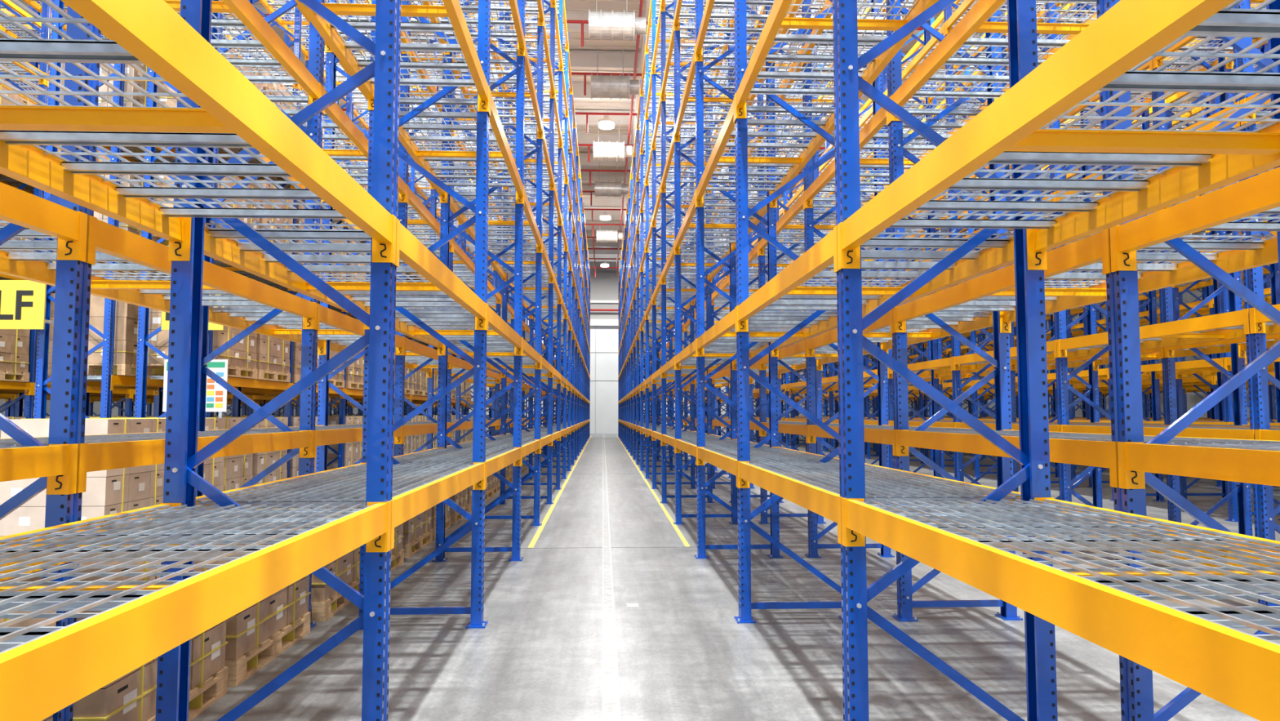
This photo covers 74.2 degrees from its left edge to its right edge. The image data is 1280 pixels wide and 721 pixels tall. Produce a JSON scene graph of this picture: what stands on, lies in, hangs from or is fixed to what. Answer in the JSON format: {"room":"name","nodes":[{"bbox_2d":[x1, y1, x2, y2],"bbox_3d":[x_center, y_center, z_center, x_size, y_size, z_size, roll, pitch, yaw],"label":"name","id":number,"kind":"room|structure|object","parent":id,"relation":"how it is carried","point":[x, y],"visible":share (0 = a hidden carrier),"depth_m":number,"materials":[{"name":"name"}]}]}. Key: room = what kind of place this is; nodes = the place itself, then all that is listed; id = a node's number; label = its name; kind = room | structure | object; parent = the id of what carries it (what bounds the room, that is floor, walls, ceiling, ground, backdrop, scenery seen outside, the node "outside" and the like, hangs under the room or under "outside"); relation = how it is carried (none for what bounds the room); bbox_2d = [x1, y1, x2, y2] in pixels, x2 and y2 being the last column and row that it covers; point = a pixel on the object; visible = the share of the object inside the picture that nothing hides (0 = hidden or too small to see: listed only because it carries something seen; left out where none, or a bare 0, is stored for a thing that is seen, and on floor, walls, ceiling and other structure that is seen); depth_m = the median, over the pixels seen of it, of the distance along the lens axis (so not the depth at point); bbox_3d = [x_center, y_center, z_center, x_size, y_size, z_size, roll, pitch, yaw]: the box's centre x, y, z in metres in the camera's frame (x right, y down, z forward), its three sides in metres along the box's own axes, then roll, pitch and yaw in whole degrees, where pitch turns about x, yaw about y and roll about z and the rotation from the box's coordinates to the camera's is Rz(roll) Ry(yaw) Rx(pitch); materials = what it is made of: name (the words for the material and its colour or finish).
{"room":"warehouse aisle","nodes":[
{"label":"warehouse aisle","id":0,"kind":"room"},
{"bbox_2d":[0,399,165,416],"bbox_3d":[-31.243,-3.498,28.089,0.600,13.600,74.300,0,-4,-2],"label":"wall","id":1,"kind":"structure","parent":0,"point":[96,405],"depth_m":50.20,"materials":[{"name":"paint"}]},
{"bbox_2d":[0,0,1192,220],"bbox_3d":[-1.904,-9.323,44.281,60.000,0.140,45.300,0,-4,-2],"label":"ceiling","id":2,"kind":"structure","parent":0,"point":[574,37],"depth_m":27.89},
{"bbox_2d":[5,0,973,276],"bbox_3d":[-1.887,-7.794,43.785,40.000,0.745,44.500,0,-4,-2],"label":"pipe","id":3,"kind":"object","parent":2,"relation":"hanging from","point":[634,74],"visible":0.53,"depth_m":30.69,"materials":[{"name":"red metal"}]},
{"bbox_2d":[0,0,1234,271],"bbox_3d":[-1.889,-8.793,43.898,59.200,0.955,44.600,0,-4,-2],"label":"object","id":4,"kind":"structure","parent":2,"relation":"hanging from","point":[579,60],"depth_m":33.59,"materials":[{"name":"white metal"}]},
{"bbox_2d":[600,260,608,266],"bbox_3d":[-2.561,-7.196,61.520,0.600,0.740,0.600,0,-4,-2],"label":"light","id":5,"kind":"object","parent":4,"relation":"hanging from","point":[604,264],"visible":0.95,"depth_m":61.32,"materials":[{"name":"white metal"}]},
{"bbox_2d":[600,205,610,220],"bbox_3d":[-1.907,-8.137,46.563,0.600,0.740,0.600,0,-4,-2],"label":"light","id":6,"kind":"object","parent":4,"relation":"hanging from","point":[605,216],"visible":0.95,"depth_m":46.36,"materials":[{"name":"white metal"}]},
{"bbox_2d":[598,115,614,129],"bbox_3d":[-1.252,-9.078,31.607,0.600,0.740,0.600,0,-4,-2],"label":"light","id":7,"kind":"object","parent":4,"relation":"hanging from","point":[606,123],"visible":0.99,"depth_m":31.42,"materials":[{"name":"white metal"}]},
{"bbox_2d":[596,229,622,242],"bbox_3d":[-1.753,-7.589,48.742,1.500,1.620,0.760,0,-4,-2],"label":"ventilation duct","id":8,"kind":"object","parent":4,"relation":"hanging from","point":[612,235],"visible":1,"depth_m":48.43,"materials":[{"name":"silver metal"}]},
{"bbox_2d":[595,162,627,197],"bbox_3d":[-1.308,-8.229,38.572,1.500,1.620,0.760,0,-4,-2],"label":"ventilation duct","id":9,"kind":"object","parent":4,"relation":"hanging from","point":[608,188],"visible":1,"depth_m":38.27,"materials":[{"name":"silver metal"}]},
{"bbox_2d":[593,120,631,161],"bbox_3d":[-1.064,-8.581,32.988,1.500,1.620,0.760,0,-4,-2],"label":"ventilation duct","id":10,"kind":"object","parent":4,"relation":"hanging from","point":[609,150],"visible":1,"depth_m":32.69,"materials":[{"name":"silver metal"}]},
{"bbox_2d":[591,48,639,99],"bbox_3d":[-0.780,-8.988,26.507,1.500,1.620,0.760,0,-4,-2],"label":"ventilation duct","id":11,"kind":"object","parent":4,"relation":"hanging from","point":[611,86],"visible":1,"depth_m":26.21,"materials":[{"name":"silver metal"}]},
{"bbox_2d":[588,0,646,40],"bbox_3d":[-0.597,-9.252,22.320,1.500,1.620,0.760,0,-4,-2],"label":"ventilation duct","id":12,"kind":"object","parent":4,"relation":"hanging from","point":[611,24],"visible":1,"depth_m":22.02,"materials":[{"name":"silver metal"}]},
{"bbox_2d":[213,260,979,433],"bbox_3d":[-3.175,-1.111,66.034,60.600,13.600,0.780,0,-4,-2],"label":"wall","id":13,"kind":"structure","parent":0,"point":[604,287],"depth_m":66.10,"materials":[{"name":"paint"}]},
{"bbox_2d":[191,433,1279,720],"bbox_3d":[-1.265,3.460,28.812,60.000,0.202,74.001,0,-4,-2],"label":"floor","id":14,"kind":"structure","parent":0,"point":[683,654],"depth_m":5.91,"materials":[{"name":"concrete"}]},
{"bbox_2d":[0,417,26,438],"bbox_3d":[-9.976,1.582,12.462,1.000,1.498,1.200,0,-4,-2],"label":"pallet","id":15,"kind":"object","parent":14,"relation":"on","point":[6,417],"visible":0.06,"depth_m":12.85,"materials":[{"name":"brown wood"}]},
{"bbox_2d":[0,581,56,720],"bbox_3d":[-2.690,1.258,2.611,1.000,0.908,1.200,0,-4,-3],"label":"pallet","id":16,"kind":"object","parent":14,"relation":"on","point":[28,622],"visible":0.16,"depth_m":3.09,"materials":[{"name":"brown cardboard"}]},
{"bbox_2d":[0,417,165,537],"bbox_3d":[-5.497,1.329,8.452,1.000,1.498,1.200,0,-4,-2],"label":"cardboard boxes","id":17,"kind":"object","parent":14,"relation":"on","point":[108,491],"visible":0.29,"depth_m":7.92,"materials":[{"name":"beige cardboard"}]},
{"bbox_2d":[0,543,227,720],"bbox_3d":[-2.755,1.351,4.097,1.000,0.908,1.200,0,-4,-3],"label":"pallet","id":18,"kind":"object","parent":14,"relation":"on","point":[131,696],"visible":0.29,"depth_m":3.88,"materials":[{"name":"beige cardboard"}]},
{"bbox_2d":[0,64,358,416],"bbox_3d":[-16.059,-1.848,32.811,0.940,10.900,44.960,0,-4,-2],"label":"rack","id":19,"kind":"object","parent":14,"relation":"on","point":[6,411],"visible":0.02,"depth_m":21.72,"materials":[{"name":"metal"}]},
{"bbox_2d":[159,417,225,495],"bbox_3d":[-5.553,1.411,9.748,1.000,1.498,1.200,0,-4,-2],"label":"pallet","id":20,"kind":"object","parent":14,"relation":"on","point":[213,472],"visible":0.03,"depth_m":10.12,"materials":[{"name":"brown cardboard"}]},
{"bbox_2d":[162,359,228,417],"bbox_3d":[-5.530,1.096,10.494,0.770,2.220,0.054,0,-4,-2],"label":"notice board","id":21,"kind":"object","parent":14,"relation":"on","point":[216,394],"visible":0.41,"depth_m":10.53,"materials":[{"name":"white plastic"}]},
{"bbox_2d":[0,5,394,416],"bbox_3d":[-14.840,-1.845,32.864,0.940,10.900,44.960,0,-4,-2],"label":"rack","id":22,"kind":"object","parent":14,"relation":"on","point":[149,401],"visible":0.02,"depth_m":21.49,"materials":[{"name":"metal"}]},
{"bbox_2d":[149,417,253,491],"bbox_3d":[-5.923,1.510,11.330,1.000,1.498,1.200,0,-4,-3],"label":"pallet","id":23,"kind":"object","parent":14,"relation":"on","point":[237,469],"visible":0.1,"depth_m":11.38,"materials":[{"name":"beige cardboard"}]},
{"bbox_2d":[0,0,434,416],"bbox_3d":[-12.062,-1.837,32.986,0.940,10.900,44.960,0,-4,-2],"label":"rack","id":24,"kind":"object","parent":14,"relation":"on","point":[19,405],"visible":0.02,"depth_m":15.90,"materials":[{"name":"metal"}]},
{"bbox_2d":[0,0,464,418],"bbox_3d":[-10.844,-1.834,33.039,0.940,10.900,44.960,0,-4,-2],"label":"rack","id":25,"kind":"object","parent":14,"relation":"on","point":[28,388],"visible":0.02,"depth_m":13.63,"materials":[{"name":"metal"}]},
{"bbox_2d":[0,328,30,382],"bbox_3d":[-9.976,-0.328,12.582,1.000,1.248,1.200,0,-4,-2],"label":"pallet","id":26,"kind":"object","parent":25,"relation":"on","point":[14,343],"visible":0.73,"depth_m":12.86,"materials":[{"name":"brown cardboard"}]},
{"bbox_2d":[0,219,34,252],"bbox_3d":[-9.976,-1.885,12.680,1.000,1.028,1.200,0,-4,-2],"label":"pallet","id":27,"kind":"object","parent":25,"relation":"on","point":[2,224],"visible":0.06,"depth_m":12.91,"materials":[{"name":"brown wood"}]},
{"bbox_2d":[0,84,35,105],"bbox_3d":[-9.976,-3.541,12.784,1.000,1.048,1.200,0,-4,-3],"label":"pallet","id":28,"kind":"object","parent":25,"relation":"on","point":[2,101],"visible":0.06,"depth_m":12.81,"materials":[{"name":"brown wood"}]},
{"bbox_2d":[0,328,48,382],"bbox_3d":[-10.041,-0.134,14.062,1.000,1.048,1.200,0,-4,-3],"label":"pallet","id":29,"kind":"object","parent":25,"relation":"in","point":[37,329],"visible":0.03,"depth_m":13.50,"materials":[{"name":"brown cardboard"}]},
{"bbox_2d":[0,145,61,187],"bbox_3d":[-10.041,-3.448,14.270,1.000,1.048,1.200,0,-4,-4],"label":"pallet","id":30,"kind":"object","parent":25,"relation":"on","point":[58,150],"visible":0.02,"depth_m":13.91,"materials":[{"name":"brown wood"}]},
{"bbox_2d":[43,148,122,195],"bbox_3d":[-10.098,-3.366,15.576,1.000,1.048,1.200,0,-4,-2],"label":"pallet","id":31,"kind":"object","parent":25,"relation":"on","point":[105,157],"visible":0.02,"depth_m":15.08,"materials":[{"name":"brown wood"}]},
{"bbox_2d":[53,271,132,293],"bbox_3d":[-10.098,-1.709,15.472,1.000,1.028,1.200,0,-4,-3],"label":"pallet","id":32,"kind":"object","parent":25,"relation":"on","point":[95,271],"visible":0.02,"depth_m":15.60,"materials":[{"name":"brown wood"}]},
{"bbox_2d":[215,416,288,484],"bbox_3d":[-5.980,1.593,12.636,1.000,1.498,1.200,0,-4,-3],"label":"pallet","id":33,"kind":"object","parent":14,"relation":"on","point":[261,461],"visible":0.09,"depth_m":12.54,"materials":[{"name":"brown cardboard"}]},
{"bbox_2d":[225,507,311,686],"bbox_3d":[-2.812,1.433,5.403,1.000,0.908,1.200,0,-4,-2],"label":"pallet","id":34,"kind":"object","parent":14,"relation":"on","point":[261,632],"visible":0.27,"depth_m":5.26,"materials":[{"name":"brown cardboard"}]},
{"bbox_2d":[33,0,508,435],"bbox_3d":[-8.066,-1.827,33.160,0.940,10.900,44.960,0,-4,-2],"label":"rack","id":35,"kind":"object","parent":14,"relation":"on","point":[107,381],"visible":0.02,"depth_m":10.76,"materials":[{"name":"blue metal"}]},
{"bbox_2d":[0,280,53,328],"bbox_3d":[-8.011,-0.670,10.445,1.500,0.600,0.356,0,-4,-2],"label":"aisle sign","id":36,"kind":"object","parent":35,"relation":"attached to","point":[22,302],"visible":0.97,"depth_m":10.29,"materials":[{"name":"yellow plastic"}]},
{"bbox_2d":[47,293,138,377],"bbox_3d":[-7.102,-0.302,11.393,1.000,1.048,1.200,0,-4,-3],"label":"pallet","id":37,"kind":"object","parent":35,"relation":"on","point":[126,331],"visible":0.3,"depth_m":10.84,"materials":[{"name":"brown cardboard"}]},
{"bbox_2d":[53,174,143,251],"bbox_3d":[-7.102,-1.919,11.494,1.000,0.948,1.200,0,-4,-2],"label":"pallet","id":38,"kind":"object","parent":35,"relation":"on","point":[100,216],"visible":0.04,"depth_m":10.94,"materials":[{"name":"brown wood"}]},
{"bbox_2d":[59,62,175,148],"bbox_3d":[-7.102,-3.566,11.598,1.000,0.948,1.200,0,-4,-1],"label":"pallet","id":39,"kind":"object","parent":35,"relation":"on","point":[130,71],"visible":0.12,"depth_m":11.03,"materials":[{"name":"brown wood"}]},
{"bbox_2d":[121,146,175,162],"bbox_3d":[-7.159,-3.484,12.904,1.000,0.948,1.200,0,-4,-2],"label":"pallet","id":40,"kind":"object","parent":35,"relation":"on","point":[135,149],"visible":0.04,"depth_m":12.57,"materials":[{"name":"brown wood"}]},
{"bbox_2d":[0,0,568,720],"bbox_3d":[-3.760,-2.189,27.393,0.940,10.900,58.960,0,-4,-2],"label":"rack","id":41,"kind":"object","parent":14,"relation":"on","point":[62,460],"visible":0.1,"depth_m":5.56,"materials":[{"name":"metal"}]},
{"bbox_2d":[0,0,590,720],"bbox_3d":[-2.506,-2.186,27.448,0.940,10.900,58.960,0,-4,-2],"label":"rack","id":42,"kind":"object","parent":14,"relation":"on","point":[45,670],"visible":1,"depth_m":3.45,"materials":[{"name":"blue metal"}]},
{"bbox_2d":[282,416,317,477],"bbox_3d":[-6.045,1.686,14.122,1.000,1.498,1.200,0,-4,-3],"label":"pallet","id":43,"kind":"object","parent":14,"relation":"on","point":[294,470],"visible":0.02,"depth_m":13.61,"materials":[{"name":"brown cardboard"}]},
{"bbox_2d":[134,0,528,478],"bbox_3d":[-6.847,-1.823,33.213,0.940,10.900,44.960,0,-4,-2],"label":"rack","id":44,"kind":"object","parent":14,"relation":"on","point":[143,380],"visible":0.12,"depth_m":13.82,"materials":[{"name":"blue metal"}]},
{"bbox_2d":[161,293,223,329],"bbox_3d":[-5.493,-0.664,10.555,0.740,0.600,0.356,0,-4,-2],"label":"aisle sign","id":45,"kind":"object","parent":44,"relation":"attached to","point":[165,316],"visible":0.06,"depth_m":10.36,"materials":[{"name":"yellow plastic"}]},
{"bbox_2d":[146,300,257,378],"bbox_3d":[-5.923,-0.289,11.443,1.000,1.028,1.200,0,-4,-2],"label":"pallet","id":46,"kind":"object","parent":44,"relation":"on","point":[242,357],"visible":0.27,"depth_m":11.11,"materials":[{"name":"brown cardboard"}]},
{"bbox_2d":[151,175,259,260],"bbox_3d":[-5.923,-1.956,11.548,1.000,1.028,1.200,0,-4,-3],"label":"pallet","id":47,"kind":"object","parent":44,"relation":"on","point":[154,237],"visible":0.07,"depth_m":11.19,"materials":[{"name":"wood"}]},
{"bbox_2d":[156,48,262,148],"bbox_3d":[-5.923,-3.612,11.652,1.000,1.048,1.200,0,-4,-4],"label":"pallet","id":48,"kind":"object","parent":44,"relation":"on","point":[169,101],"visible":0.03,"depth_m":11.12,"materials":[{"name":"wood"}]},
{"bbox_2d":[216,179,293,274],"bbox_3d":[-5.980,-1.983,12.861,1.000,1.248,1.200,0,-4,-4],"label":"pallet","id":49,"kind":"object","parent":44,"relation":"on","point":[262,220],"visible":0.04,"depth_m":12.63,"materials":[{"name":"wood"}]},
{"bbox_2d":[218,68,297,164],"bbox_3d":[-5.980,-3.630,12.965,1.000,1.248,1.200,0,-4,-2],"label":"pallet","id":50,"kind":"object","parent":44,"relation":"on","point":[273,86],"visible":0.02,"depth_m":12.70,"materials":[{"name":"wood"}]},
{"bbox_2d":[235,325,290,382],"bbox_3d":[-5.980,-0.207,12.749,1.000,1.028,1.200,0,-4,-3],"label":"pallet","id":51,"kind":"object","parent":44,"relation":"on","point":[273,353],"visible":0.26,"depth_m":12.66,"materials":[{"name":"brown cardboard"}]},
{"bbox_2d":[244,204,322,277],"bbox_3d":[-6.045,-1.890,14.347,1.000,1.248,1.200,0,-4,-4],"label":"pallet","id":52,"kind":"object","parent":44,"relation":"on","point":[299,206],"visible":0.02,"depth_m":13.83,"materials":[{"name":"brown wood"}]},
{"bbox_2d":[256,106,324,186],"bbox_3d":[-6.045,-3.537,14.450,1.000,1.248,1.200,0,-4,-2],"label":"pallet","id":53,"kind":"object","parent":44,"relation":"in","point":[300,107],"visible":0.04,"depth_m":14.10,"materials":[{"name":"brown wood"}]},
{"bbox_2d":[267,324,319,385],"bbox_3d":[-6.045,-0.113,14.235,1.000,1.028,1.200,0,-4,-2],"label":"pallet","id":54,"kind":"object","parent":44,"relation":"on","point":[296,374],"visible":0.08,"depth_m":13.69,"materials":[{"name":"brown cardboard"}]},
{"bbox_2d":[294,226,346,293],"bbox_3d":[-6.102,-1.808,15.653,1.000,1.248,1.200,0,-4,-2],"label":"pallet","id":55,"kind":"object","parent":44,"relation":"on","point":[333,228],"visible":0.02,"depth_m":15.83,"materials":[{"name":"brown wood"}]},
{"bbox_2d":[328,350,344,387],"bbox_3d":[-6.102,-0.031,15.541,1.000,1.028,1.200,0,-4,-3],"label":"pallet","id":56,"kind":"object","parent":44,"relation":"in","point":[337,380],"visible":0.09,"depth_m":15.76,"materials":[{"name":"brown wood"}]},
{"bbox_2d":[319,240,366,303],"bbox_3d":[-6.167,-1.714,17.139,1.000,1.248,1.200,0,-4,-3],"label":"pallet","id":57,"kind":"object","parent":44,"relation":"on","point":[349,242],"visible":0.02,"depth_m":16.87,"materials":[{"name":"brown wood"}]},
{"bbox_2d":[345,355,364,390],"bbox_3d":[-6.167,-0.048,17.034,1.000,1.248,1.200,0,-4,-2],"label":"pallet","id":58,"kind":"object","parent":44,"relation":"on","point":[354,371],"visible":0.16,"depth_m":16.94,"materials":[{"name":"brown wood"}]},
{"bbox_2d":[394,364,411,394],"bbox_3d":[-6.346,0.310,21.125,1.000,1.048,1.200,0,-4,-2],"label":"pallet","id":59,"kind":"object","parent":44,"relation":"on","point":[407,390],"visible":0.11,"depth_m":21.38,"materials":[{"name":"brown wood"}]},
{"bbox_2d":[411,368,423,395],"bbox_3d":[-6.412,0.404,22.611,1.000,1.048,1.200,0,-4,-3],"label":"pallet","id":60,"kind":"object","parent":44,"relation":"in","point":[417,377],"visible":0.26,"depth_m":22.53,"materials":[{"name":"brown wood"}]},
{"bbox_2d":[417,372,427,396],"bbox_3d":[-6.469,0.496,23.917,1.000,1.028,1.200,0,-4,-2],"label":"pallet","id":61,"kind":"object","parent":44,"relation":"in","point":[424,374],"visible":0.11,"depth_m":23.50,"materials":[{"name":"brown wood"}]},
{"bbox_2d":[426,374,438,396],"bbox_3d":[-6.534,0.589,25.402,1.000,1.028,1.200,0,-4,-3],"label":"pallet","id":62,"kind":"object","parent":44,"relation":"on","point":[435,376],"visible":0.08,"depth_m":24.92,"materials":[{"name":"brown wood"}]},
{"bbox_2d":[451,378,456,399],"bbox_3d":[-6.656,0.655,28.201,1.000,1.248,1.200,0,-4,-3],"label":"pallet","id":63,"kind":"object","parent":44,"relation":"in","point":[453,391],"visible":0.07,"depth_m":28.02,"materials":[{"name":"brown wood"}]},
{"bbox_2d":[460,381,464,399],"bbox_3d":[-6.713,0.737,29.507,1.000,1.248,1.200,0,-4,-2],"label":"pallet","id":64,"kind":"object","parent":44,"relation":"on","point":[462,386],"visible":0.08,"depth_m":29.73,"materials":[{"name":"brown wood"}]},
{"bbox_2d":[464,381,471,400],"bbox_3d":[-6.778,0.941,30.986,1.000,1.028,1.200,0,-4,-2],"label":"pallet","id":65,"kind":"object","parent":44,"relation":"in","point":[468,394],"visible":0.2,"depth_m":30.90,"materials":[{"name":"brown wood"}]},
{"bbox_2d":[311,507,360,622],"bbox_3d":[-2.877,1.527,6.889,1.000,0.908,1.200,0,-4,-3],"label":"pallet","id":66,"kind":"object","parent":14,"relation":"on","point":[326,602],"visible":0.16,"depth_m":6.57,"materials":[{"name":"brown cardboard"}]},
{"bbox_2d":[327,416,363,470],"bbox_3d":[-6.167,1.862,16.914,1.000,1.498,1.200,0,-4,-2],"label":"pallet","id":67,"kind":"object","parent":14,"relation":"on","point":[353,450],"visible":0.16,"depth_m":16.41,"materials":[{"name":"beige cardboard"}]},
{"bbox_2d":[391,523,404,571],"bbox_3d":[-2.934,1.609,8.195,1.000,0.908,1.200,0,-4,-1],"label":"pallet","id":68,"kind":"object","parent":14,"relation":"on","point":[397,552],"visible":0.07,"depth_m":8.59,"materials":[{"name":"brown cardboard"}]},
{"bbox_2d":[403,415,410,454],"bbox_3d":[-6.346,2.119,21.012,1.000,1.498,1.200,0,-4,-1],"label":"pallet","id":69,"kind":"object","parent":14,"relation":"on","point":[406,445],"visible":0.02,"depth_m":21.31,"materials":[{"name":"brown cardboard"}]},
{"bbox_2d":[410,415,422,453],"bbox_3d":[-6.412,2.213,22.497,1.000,1.498,1.200,0,-4,-3],"label":"pallet","id":70,"kind":"object","parent":14,"relation":"on","point":[415,440],"visible":0.1,"depth_m":22.35,"materials":[{"name":"beige cardboard"}]},
{"bbox_2d":[402,481,432,558],"bbox_3d":[-2.999,1.702,9.681,1.000,0.908,1.200,0,-4,-2],"label":"pallet","id":71,"kind":"object","parent":14,"relation":"on","point":[417,531],"visible":0.23,"depth_m":9.55,"materials":[{"name":"brown cardboard"}]},
{"bbox_2d":[422,415,426,450],"bbox_3d":[-6.469,2.295,23.803,1.000,1.498,1.200,0,-4,-2],"label":"pallet","id":72,"kind":"object","parent":14,"relation":"on","point":[424,417],"visible":0.08,"depth_m":23.41,"materials":[{"name":"brown cardboard"}]},
{"bbox_2d":[432,415,437,448],"bbox_3d":[-6.534,2.389,25.289,1.000,1.498,1.200,0,-4,-3],"label":"pallet","id":73,"kind":"object","parent":14,"relation":"on","point":[434,442],"visible":0.09,"depth_m":24.92,"materials":[{"name":"brown cardboard"}]},
{"bbox_2d":[431,503,450,539],"bbox_3d":[-3.056,1.784,10.987,1.000,0.908,1.200,0,-4,-3],"label":"pallet","id":74,"kind":"object","parent":14,"relation":"on","point":[447,525],"visible":0.03,"depth_m":10.51,"materials":[{"name":"brown cardboard"}]},
{"bbox_2d":[433,414,455,440],"bbox_3d":[-6.656,2.564,28.081,1.000,1.498,1.200,0,-4,-2],"label":"pallet","id":75,"kind":"object","parent":14,"relation":"on","point":[452,416],"visible":0.07,"depth_m":27.98,"materials":[{"name":"brown cardboard"}]},
{"bbox_2d":[449,487,468,524],"bbox_3d":[-3.121,1.878,12.473,1.000,0.908,1.200,0,-4,-3],"label":"pallet","id":76,"kind":"object","parent":14,"relation":"on","point":[460,498],"visible":0.13,"depth_m":12.28,"materials":[{"name":"brown cardboard"}]},
{"bbox_2d":[460,416,463,442],"bbox_3d":[-6.713,2.647,29.387,1.000,1.498,1.200,0,-4,-2],"label":"pallet","id":77,"kind":"object","parent":14,"relation":"on","point":[461,430],"visible":0.02,"depth_m":29.57,"materials":[{"name":"brown cardboard"}]},
{"bbox_2d":[463,414,470,442],"bbox_3d":[-6.778,2.740,30.873,1.000,1.498,1.200,0,-4,-2],"label":"pallet","id":78,"kind":"object","parent":14,"relation":"on","point":[467,437],"visible":0.08,"depth_m":30.67,"materials":[{"name":"brown cardboard"}]},
{"bbox_2d":[467,484,472,512],"bbox_3d":[-3.178,1.960,13.779,1.000,0.908,1.200,0,-4,-3],"label":"pallet","id":79,"kind":"object","parent":14,"relation":"on","point":[469,488],"visible":0.05,"depth_m":13.25,"materials":[{"name":"brown cardboard"}]},
{"bbox_2d":[484,474,493,501],"bbox_3d":[-3.243,2.054,15.264,1.000,0.908,1.200,0,-4,-1],"label":"pallet","id":80,"kind":"object","parent":14,"relation":"on","point":[489,490],"visible":0.08,"depth_m":15.51,"materials":[{"name":"brown cardboard"}]},
{"bbox_2d":[492,470,500,495],"bbox_3d":[-3.300,2.136,16.570,1.000,0.908,1.200,0,-4,-2],"label":"pallet","id":81,"kind":"object","parent":14,"relation":"on","point":[495,481],"visible":0.1,"depth_m":16.54,"materials":[{"name":"brown cardboard"}]},
{"bbox_2d":[505,465,509,486],"bbox_3d":[-3.365,2.239,18.055,1.000,0.888,1.200,0,-4,-2],"label":"pallet","id":82,"kind":"object","parent":14,"relation":"on","point":[507,477],"visible":0.04,"depth_m":18.48,"materials":[{"name":"brown cardboard"}]},
{"bbox_2d":[508,462,512,482],"bbox_3d":[-3.422,2.311,19.362,1.000,0.908,1.200,0,-4,-2],"label":"pallet","id":83,"kind":"object","parent":14,"relation":"on","point":[510,466],"visible":0.09,"depth_m":19.16,"materials":[{"name":"brown cardboard"}]},
{"bbox_2d":[521,456,525,474],"bbox_3d":[-3.545,2.487,22.154,1.000,0.908,1.200,0,-4,-3],"label":"pallet","id":84,"kind":"object","parent":14,"relation":"on","point":[523,467],"visible":0.09,"depth_m":22.16,"materials":[{"name":"brown cardboard"}]},
{"bbox_2d":[602,433,621,720],"bbox_3d":[-1.259,3.420,29.768,0.095,0.002,71.900,0,-4,-2],"label":"centre line","id":85,"kind":"object","parent":14,"relation":"on","point":[611,691],"visible":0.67,"depth_m":6.10,"materials":[{"name":"white paint"}]},
{"bbox_2d":[520,472,954,548],"bbox_3d":[-0.951,2.909,21.645,60.000,0.001,47.612,0,-4,-2],"label":"joint","id":86,"kind":"object","parent":14,"relation":"on","point":[948,473],"visible":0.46,"depth_m":9.79,"materials":[{"name":"black"}]},
{"bbox_2d":[617,0,1279,720],"bbox_3d":[0.268,-2.175,27.629,0.940,10.900,58.960,0,-4,-2],"label":"rack","id":87,"kind":"object","parent":14,"relation":"on","point":[1200,648],"visible":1,"depth_m":3.62,"materials":[{"name":"blue metal"}]},
{"bbox_2d":[643,0,1279,720],"bbox_3d":[1.482,-2.171,27.682,0.940,10.900,58.960,0,-4,-2],"label":"rack","id":88,"kind":"object","parent":14,"relation":"on","point":[1131,456],"visible":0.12,"depth_m":5.33,"materials":[{"name":"blue metal"}]},
{"bbox_2d":[681,0,1279,605],"bbox_3d":[4.150,-1.992,30.535,0.940,10.900,53.360,0,-4,-2],"label":"rack","id":89,"kind":"object","parent":14,"relation":"on","point":[1249,323],"visible":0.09,"depth_m":9.36,"materials":[{"name":"metal"}]},
{"bbox_2d":[706,0,1279,536],"bbox_3d":[5.369,-1.988,30.588,0.940,10.900,53.360,0,-4,-2],"label":"rack","id":90,"kind":"object","parent":14,"relation":"on","point":[1237,347],"visible":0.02,"depth_m":10.06,"materials":[{"name":"metal"}]},
{"bbox_2d":[755,3,1276,501],"bbox_3d":[9.385,-1.977,30.763,0.940,10.900,53.360,0,-4,-2],"label":"rack","id":91,"kind":"object","parent":14,"relation":"on","point":[1182,288],"visible":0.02,"depth_m":16.45,"materials":[{"name":"metal"}]},
{"bbox_2d":[752,2,1279,521],"bbox_3d":[8.166,-1.981,30.710,0.940,10.900,53.360,0,-4,-2],"label":"rack","id":92,"kind":"object","parent":14,"relation":"on","point":[1154,368],"visible":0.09,"depth_m":15.19,"materials":[{"name":"blue metal"}]},
{"bbox_2d":[798,50,1276,486],"bbox_3d":[12.172,-1.970,30.885,0.940,10.900,53.360,0,-4,-2],"label":"rack","id":93,"kind":"object","parent":14,"relation":"on","point":[1144,316],"visible":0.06,"depth_m":23.00,"materials":[{"name":"blue metal"}]},
{"bbox_2d":[822,57,1276,486],"bbox_3d":[13.391,-1.966,30.938,0.940,10.900,53.360,0,-4,-2],"label":"rack","id":94,"kind":"object","parent":14,"relation":"on","point":[1272,398],"visible":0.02,"depth_m":21.59,"materials":[{"name":"blue metal"}]},
{"bbox_2d":[869,112,1249,418],"bbox_3d":[16.169,-1.959,31.059,0.940,10.900,53.360,0,-4,-2],"label":"rack","id":95,"kind":"object","parent":14,"relation":"on","point":[1147,400],"visible":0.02,"depth_m":26.67,"materials":[{"name":"blue metal"}]},
{"bbox_2d":[907,120,1275,417],"bbox_3d":[17.387,-1.955,31.112,0.940,10.900,53.360,0,-4,-2],"label":"rack","id":96,"kind":"object","parent":14,"relation":"on","point":[1104,400],"visible":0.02,"depth_m":29.55,"materials":[{"name":"blue metal"}]},
{"bbox_2d":[986,233,1276,417],"bbox_3d":[28.700,-3.334,30.701,0.600,13.600,74.300,0,-4,-2],"label":"wall","id":97,"kind":"structure","parent":0,"point":[1193,399],"depth_m":43.33,"materials":[{"name":"paint"}]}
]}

